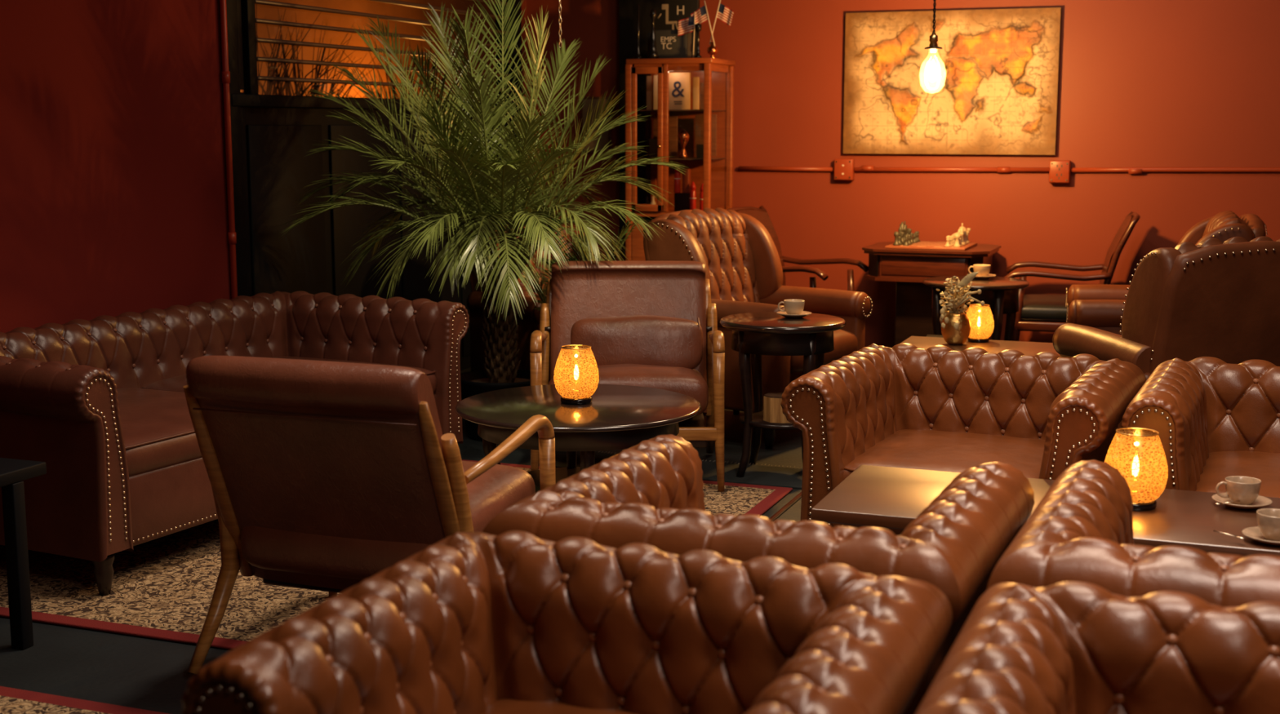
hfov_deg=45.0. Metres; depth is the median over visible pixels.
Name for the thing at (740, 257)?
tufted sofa
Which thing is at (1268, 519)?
coffee cup
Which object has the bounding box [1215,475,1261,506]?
coffee cup
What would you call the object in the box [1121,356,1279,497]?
tufted armchair
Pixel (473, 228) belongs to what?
palm
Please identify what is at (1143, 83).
wall
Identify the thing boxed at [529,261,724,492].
lounge armchair
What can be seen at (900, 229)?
bishop
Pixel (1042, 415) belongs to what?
tufted sofa
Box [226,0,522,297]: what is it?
window
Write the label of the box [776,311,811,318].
saucer
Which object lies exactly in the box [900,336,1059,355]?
coffee table
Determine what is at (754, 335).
side table
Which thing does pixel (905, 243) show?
pawn
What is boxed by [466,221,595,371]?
tufted sofa
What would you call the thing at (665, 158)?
glass shelf
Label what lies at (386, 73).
ornamental grass
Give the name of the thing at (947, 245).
pawn
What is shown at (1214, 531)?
teaspoon
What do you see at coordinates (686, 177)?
carton
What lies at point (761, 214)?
wooden armchair
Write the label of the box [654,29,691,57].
box
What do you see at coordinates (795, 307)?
coffee cup
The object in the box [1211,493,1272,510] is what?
saucer
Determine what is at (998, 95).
world map
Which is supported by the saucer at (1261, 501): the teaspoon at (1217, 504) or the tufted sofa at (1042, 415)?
the teaspoon at (1217, 504)
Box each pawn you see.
[902,235,909,245]
[907,234,911,244]
[910,232,914,243]
[912,233,916,243]
[914,231,919,242]
[944,235,951,247]
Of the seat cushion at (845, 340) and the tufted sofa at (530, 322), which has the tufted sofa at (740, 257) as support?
the seat cushion at (845, 340)
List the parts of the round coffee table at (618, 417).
leg, leg, leg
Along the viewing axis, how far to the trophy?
8.85 m
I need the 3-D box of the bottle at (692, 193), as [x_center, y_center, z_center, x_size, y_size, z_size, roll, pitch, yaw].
[0.304,-0.908,8.861,0.039,0.200,0.039,3,9,21]
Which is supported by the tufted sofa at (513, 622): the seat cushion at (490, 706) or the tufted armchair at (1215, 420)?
the seat cushion at (490, 706)
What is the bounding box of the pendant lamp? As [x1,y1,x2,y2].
[919,0,946,93]
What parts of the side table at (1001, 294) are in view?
leg, leg, leg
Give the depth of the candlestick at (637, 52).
8.78 m
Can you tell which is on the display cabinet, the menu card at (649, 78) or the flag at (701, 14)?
the menu card at (649, 78)
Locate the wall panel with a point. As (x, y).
(310, 257)
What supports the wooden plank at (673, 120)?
on the display cabinet
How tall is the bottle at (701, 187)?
0.190 m
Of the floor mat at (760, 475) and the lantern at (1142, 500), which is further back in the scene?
the floor mat at (760, 475)
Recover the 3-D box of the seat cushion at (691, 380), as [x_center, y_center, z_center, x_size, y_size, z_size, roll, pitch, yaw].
[-0.049,0.132,6.217,0.630,0.224,0.600,0,9,0]
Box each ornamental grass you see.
[255,7,385,97]
[329,13,489,100]
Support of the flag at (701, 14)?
on the holder
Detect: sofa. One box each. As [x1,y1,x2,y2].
[0,290,469,595]
[181,530,952,713]
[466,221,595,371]
[481,434,1034,713]
[642,207,872,448]
[780,342,1146,528]
[1052,235,1279,479]
[1065,210,1267,335]
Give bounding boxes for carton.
[682,168,690,193]
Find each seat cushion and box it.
[116,387,201,476]
[146,356,436,393]
[240,461,535,580]
[482,698,633,713]
[547,364,708,415]
[790,328,857,373]
[843,429,1044,479]
[1021,294,1068,322]
[1195,451,1279,497]
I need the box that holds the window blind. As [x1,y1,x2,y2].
[254,0,496,101]
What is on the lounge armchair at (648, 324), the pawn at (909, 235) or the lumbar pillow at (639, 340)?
the lumbar pillow at (639, 340)
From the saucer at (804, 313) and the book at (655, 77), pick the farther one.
the book at (655, 77)
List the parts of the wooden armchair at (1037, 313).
leg, leg, seat frame, armrest, armrest, panel, post, crest rail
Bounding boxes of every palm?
[277,0,686,441]
[515,208,637,311]
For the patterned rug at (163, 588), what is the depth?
4.71 m
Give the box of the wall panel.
[244,106,509,370]
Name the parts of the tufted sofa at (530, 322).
panel, armrest, backrest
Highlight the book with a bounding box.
[657,72,690,109]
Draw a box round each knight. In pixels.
[894,231,904,244]
[906,227,911,234]
[953,232,963,246]
[964,227,970,244]
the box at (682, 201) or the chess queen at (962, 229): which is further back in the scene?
the box at (682, 201)
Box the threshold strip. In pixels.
[768,492,801,522]
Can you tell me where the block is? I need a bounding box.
[763,392,789,423]
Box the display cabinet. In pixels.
[625,57,735,261]
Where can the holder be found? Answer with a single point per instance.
(712, 50)
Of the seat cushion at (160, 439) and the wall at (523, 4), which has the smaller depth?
the seat cushion at (160, 439)
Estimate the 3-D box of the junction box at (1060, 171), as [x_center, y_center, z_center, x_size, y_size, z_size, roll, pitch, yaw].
[2.310,-1.020,8.499,0.110,0.124,0.066,3,9,21]
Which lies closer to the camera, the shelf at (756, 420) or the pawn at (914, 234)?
the shelf at (756, 420)
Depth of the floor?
4.17 m
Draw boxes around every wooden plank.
[653,115,677,155]
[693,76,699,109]
[694,114,716,155]
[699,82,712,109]
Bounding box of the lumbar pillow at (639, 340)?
[570,315,702,369]
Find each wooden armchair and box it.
[728,205,868,291]
[1004,211,1140,341]
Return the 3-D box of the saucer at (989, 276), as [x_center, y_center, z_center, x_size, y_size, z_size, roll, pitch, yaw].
[1.730,-0.407,7.825,0.145,0.018,0.145,3,9,21]
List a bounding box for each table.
[0,457,46,650]
[454,383,702,493]
[720,311,845,477]
[811,465,1279,556]
[862,241,1000,345]
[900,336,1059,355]
[922,275,1029,341]
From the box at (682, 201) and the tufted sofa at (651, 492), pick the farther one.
the box at (682, 201)
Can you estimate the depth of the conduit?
8.57 m
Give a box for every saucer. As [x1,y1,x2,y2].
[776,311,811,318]
[973,274,995,279]
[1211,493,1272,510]
[1241,526,1279,546]
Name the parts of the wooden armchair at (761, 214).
crest rail, panel, post, armrest, leg, armrest, leg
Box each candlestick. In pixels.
[633,4,643,58]
[693,22,702,57]
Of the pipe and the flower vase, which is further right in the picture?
the flower vase
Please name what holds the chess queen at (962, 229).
on the chessboard
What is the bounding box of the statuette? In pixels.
[646,8,658,58]
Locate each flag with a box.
[677,11,695,57]
[690,0,715,46]
[709,0,733,44]
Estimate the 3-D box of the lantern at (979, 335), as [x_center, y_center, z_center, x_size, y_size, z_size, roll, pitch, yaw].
[1.485,-0.148,6.767,0.131,0.161,0.131,3,9,21]
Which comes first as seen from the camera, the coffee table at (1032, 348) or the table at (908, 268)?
the coffee table at (1032, 348)
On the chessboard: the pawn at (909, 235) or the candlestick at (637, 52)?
the pawn at (909, 235)
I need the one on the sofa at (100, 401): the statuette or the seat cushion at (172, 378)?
the seat cushion at (172, 378)
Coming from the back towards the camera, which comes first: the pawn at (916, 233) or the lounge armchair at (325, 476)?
the pawn at (916, 233)
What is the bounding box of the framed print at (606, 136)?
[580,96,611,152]
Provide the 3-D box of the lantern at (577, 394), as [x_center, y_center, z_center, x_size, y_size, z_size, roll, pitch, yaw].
[-0.215,0.059,5.221,0.154,0.189,0.154,3,9,21]
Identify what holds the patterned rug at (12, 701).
on the floor
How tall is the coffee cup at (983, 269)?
0.062 m
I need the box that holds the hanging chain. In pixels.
[558,0,561,48]
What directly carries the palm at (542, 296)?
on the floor
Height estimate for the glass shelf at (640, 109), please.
0.006 m
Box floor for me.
[0,367,1144,713]
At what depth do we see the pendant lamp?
7.44 m
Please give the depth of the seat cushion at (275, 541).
3.99 m
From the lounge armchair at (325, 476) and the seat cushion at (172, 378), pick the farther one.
the seat cushion at (172, 378)
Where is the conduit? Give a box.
[738,165,1279,173]
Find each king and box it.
[903,221,907,240]
[959,222,965,244]
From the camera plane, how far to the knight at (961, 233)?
8.34 m
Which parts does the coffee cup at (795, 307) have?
handle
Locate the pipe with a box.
[219,0,237,299]
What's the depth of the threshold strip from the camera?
5.75 m
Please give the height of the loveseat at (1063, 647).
0.717 m
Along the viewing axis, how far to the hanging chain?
6.95 m
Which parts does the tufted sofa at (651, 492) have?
armrest, backrest, armrest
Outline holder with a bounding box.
[706,42,717,57]
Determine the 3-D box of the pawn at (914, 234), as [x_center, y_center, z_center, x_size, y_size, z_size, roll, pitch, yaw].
[1.530,-0.665,8.621,0.032,0.054,0.033,7,11,39]
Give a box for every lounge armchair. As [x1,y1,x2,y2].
[183,355,555,675]
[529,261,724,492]
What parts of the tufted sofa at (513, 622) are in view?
nailhead trim, armrest, backrest, armrest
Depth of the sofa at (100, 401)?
5.10 m
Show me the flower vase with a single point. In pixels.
(955, 323)
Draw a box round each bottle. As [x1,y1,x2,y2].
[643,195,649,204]
[674,165,680,193]
[689,181,696,209]
[699,183,702,210]
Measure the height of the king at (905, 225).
0.122 m
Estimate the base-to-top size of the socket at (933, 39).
0.075 m
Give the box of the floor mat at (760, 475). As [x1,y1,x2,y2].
[555,450,802,489]
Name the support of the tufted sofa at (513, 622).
on the floor
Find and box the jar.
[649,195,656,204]
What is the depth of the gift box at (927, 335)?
7.11 m
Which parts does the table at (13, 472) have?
leg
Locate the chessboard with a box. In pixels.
[884,240,977,250]
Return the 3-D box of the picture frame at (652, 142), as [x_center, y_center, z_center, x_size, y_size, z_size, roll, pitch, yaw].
[0.108,-1.207,8.934,0.120,0.109,0.025,3,9,21]
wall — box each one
[0,0,231,333]
[494,0,527,211]
[525,0,1279,347]
[618,0,699,261]
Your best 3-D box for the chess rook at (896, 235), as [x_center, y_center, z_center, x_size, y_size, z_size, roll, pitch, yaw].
[1.400,-0.644,8.426,0.036,0.069,0.037,6,10,35]
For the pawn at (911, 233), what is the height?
0.059 m
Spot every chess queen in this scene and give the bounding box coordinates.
[899,222,905,243]
[958,226,964,245]
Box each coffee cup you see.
[777,299,804,315]
[968,264,990,275]
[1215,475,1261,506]
[1256,508,1279,542]
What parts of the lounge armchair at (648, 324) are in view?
leg, armrest, leg, rail, backrest, seat frame, rail, rail, leg, armrest, leg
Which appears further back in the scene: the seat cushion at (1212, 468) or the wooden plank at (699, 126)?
the wooden plank at (699, 126)
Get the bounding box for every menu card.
[646,75,652,109]
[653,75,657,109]
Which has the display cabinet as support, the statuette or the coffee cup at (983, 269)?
the statuette
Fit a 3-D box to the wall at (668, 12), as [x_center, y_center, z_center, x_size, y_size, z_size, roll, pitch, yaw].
[0.112,-1.421,9.252,0.500,2.900,0.042,3,9,21]
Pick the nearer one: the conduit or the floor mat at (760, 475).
the floor mat at (760, 475)
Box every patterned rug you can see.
[0,459,792,650]
[0,686,168,713]
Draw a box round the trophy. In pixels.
[677,128,689,158]
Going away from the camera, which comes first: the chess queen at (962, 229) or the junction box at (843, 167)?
the chess queen at (962, 229)
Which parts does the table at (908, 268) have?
corner panel, panel, moulding, corner panel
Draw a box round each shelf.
[636,109,725,111]
[637,157,725,159]
[738,410,798,430]
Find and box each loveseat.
[915,582,1279,713]
[986,460,1279,607]
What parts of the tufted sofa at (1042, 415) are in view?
nailhead trim, armrest, backrest, nailhead trim, armrest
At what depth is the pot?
7.02 m
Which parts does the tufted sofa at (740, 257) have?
panel, nailhead trim, backrest, leg, armrest, leg, seat, armrest, nailhead trim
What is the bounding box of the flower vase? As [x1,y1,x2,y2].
[935,271,984,345]
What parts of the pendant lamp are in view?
cord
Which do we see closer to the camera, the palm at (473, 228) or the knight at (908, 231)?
the palm at (473, 228)
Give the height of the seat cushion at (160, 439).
0.148 m
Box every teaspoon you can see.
[1213,529,1245,539]
[1214,500,1239,505]
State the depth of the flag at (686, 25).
8.71 m
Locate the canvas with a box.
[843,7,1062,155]
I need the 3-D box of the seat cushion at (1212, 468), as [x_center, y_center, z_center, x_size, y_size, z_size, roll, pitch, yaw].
[2.170,0.403,4.190,1.296,0.148,0.670,4,9,24]
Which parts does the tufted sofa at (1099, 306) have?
armrest, armrest, backrest, nailhead trim, panel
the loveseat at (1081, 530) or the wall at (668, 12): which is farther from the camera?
the wall at (668, 12)
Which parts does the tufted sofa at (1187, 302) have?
armrest, nailhead trim, panel, backrest, nailhead trim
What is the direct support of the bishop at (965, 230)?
on the chessboard
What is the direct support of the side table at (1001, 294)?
on the floor
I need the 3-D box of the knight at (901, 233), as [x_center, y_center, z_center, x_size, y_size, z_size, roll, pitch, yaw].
[1.420,-0.651,8.464,0.053,0.073,0.037,4,9,25]
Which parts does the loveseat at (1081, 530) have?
armrest, backrest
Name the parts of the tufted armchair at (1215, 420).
nailhead trim, armrest, backrest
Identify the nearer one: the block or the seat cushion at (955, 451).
the seat cushion at (955, 451)
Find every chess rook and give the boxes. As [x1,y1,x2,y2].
[893,232,899,245]
[953,234,960,247]
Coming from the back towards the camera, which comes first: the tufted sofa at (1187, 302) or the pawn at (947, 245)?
the pawn at (947, 245)
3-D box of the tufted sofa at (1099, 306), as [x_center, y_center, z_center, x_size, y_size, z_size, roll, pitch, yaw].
[2.416,-0.166,7.189,0.840,1.030,0.836,2,9,15]
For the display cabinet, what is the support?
on the floor
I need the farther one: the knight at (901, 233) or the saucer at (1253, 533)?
the knight at (901, 233)
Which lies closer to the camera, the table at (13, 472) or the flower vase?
the table at (13, 472)
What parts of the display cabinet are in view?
door, glazed door, cornice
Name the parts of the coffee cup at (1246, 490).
handle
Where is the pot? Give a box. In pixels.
[460,369,530,441]
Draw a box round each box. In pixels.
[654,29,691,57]
[674,192,689,211]
[834,158,854,180]
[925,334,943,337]
[1048,160,1071,183]
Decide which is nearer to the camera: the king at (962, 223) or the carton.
the king at (962, 223)
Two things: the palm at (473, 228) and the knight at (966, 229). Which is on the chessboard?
the knight at (966, 229)
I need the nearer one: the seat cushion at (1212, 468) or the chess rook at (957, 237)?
the seat cushion at (1212, 468)
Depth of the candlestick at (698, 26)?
8.65 m
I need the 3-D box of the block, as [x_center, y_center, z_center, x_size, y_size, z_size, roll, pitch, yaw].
[0.574,0.205,6.242,0.150,0.106,0.108,1,9,4]
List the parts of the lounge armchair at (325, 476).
leg, rail, seat frame, backrest, leg, rail, leg, armrest, leg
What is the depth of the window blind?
12.03 m
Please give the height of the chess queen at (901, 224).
0.122 m
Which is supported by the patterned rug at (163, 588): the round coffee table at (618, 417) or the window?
the round coffee table at (618, 417)
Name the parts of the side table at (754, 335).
leg, leg, leg, leg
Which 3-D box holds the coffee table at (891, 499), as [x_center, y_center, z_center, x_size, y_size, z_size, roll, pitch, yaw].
[1.519,0.632,3.730,2.140,0.480,0.540,3,9,21]
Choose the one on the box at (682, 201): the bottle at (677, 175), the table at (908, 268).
the bottle at (677, 175)
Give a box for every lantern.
[553,344,599,404]
[966,303,994,342]
[1104,427,1168,511]
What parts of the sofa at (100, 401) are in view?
armrest, leg, nailhead trim, backrest, nailhead trim, seat, armrest, nailhead trim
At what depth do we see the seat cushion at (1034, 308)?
8.00 m
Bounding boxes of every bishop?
[897,226,903,244]
[964,228,967,244]
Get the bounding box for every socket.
[928,31,937,46]
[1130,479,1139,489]

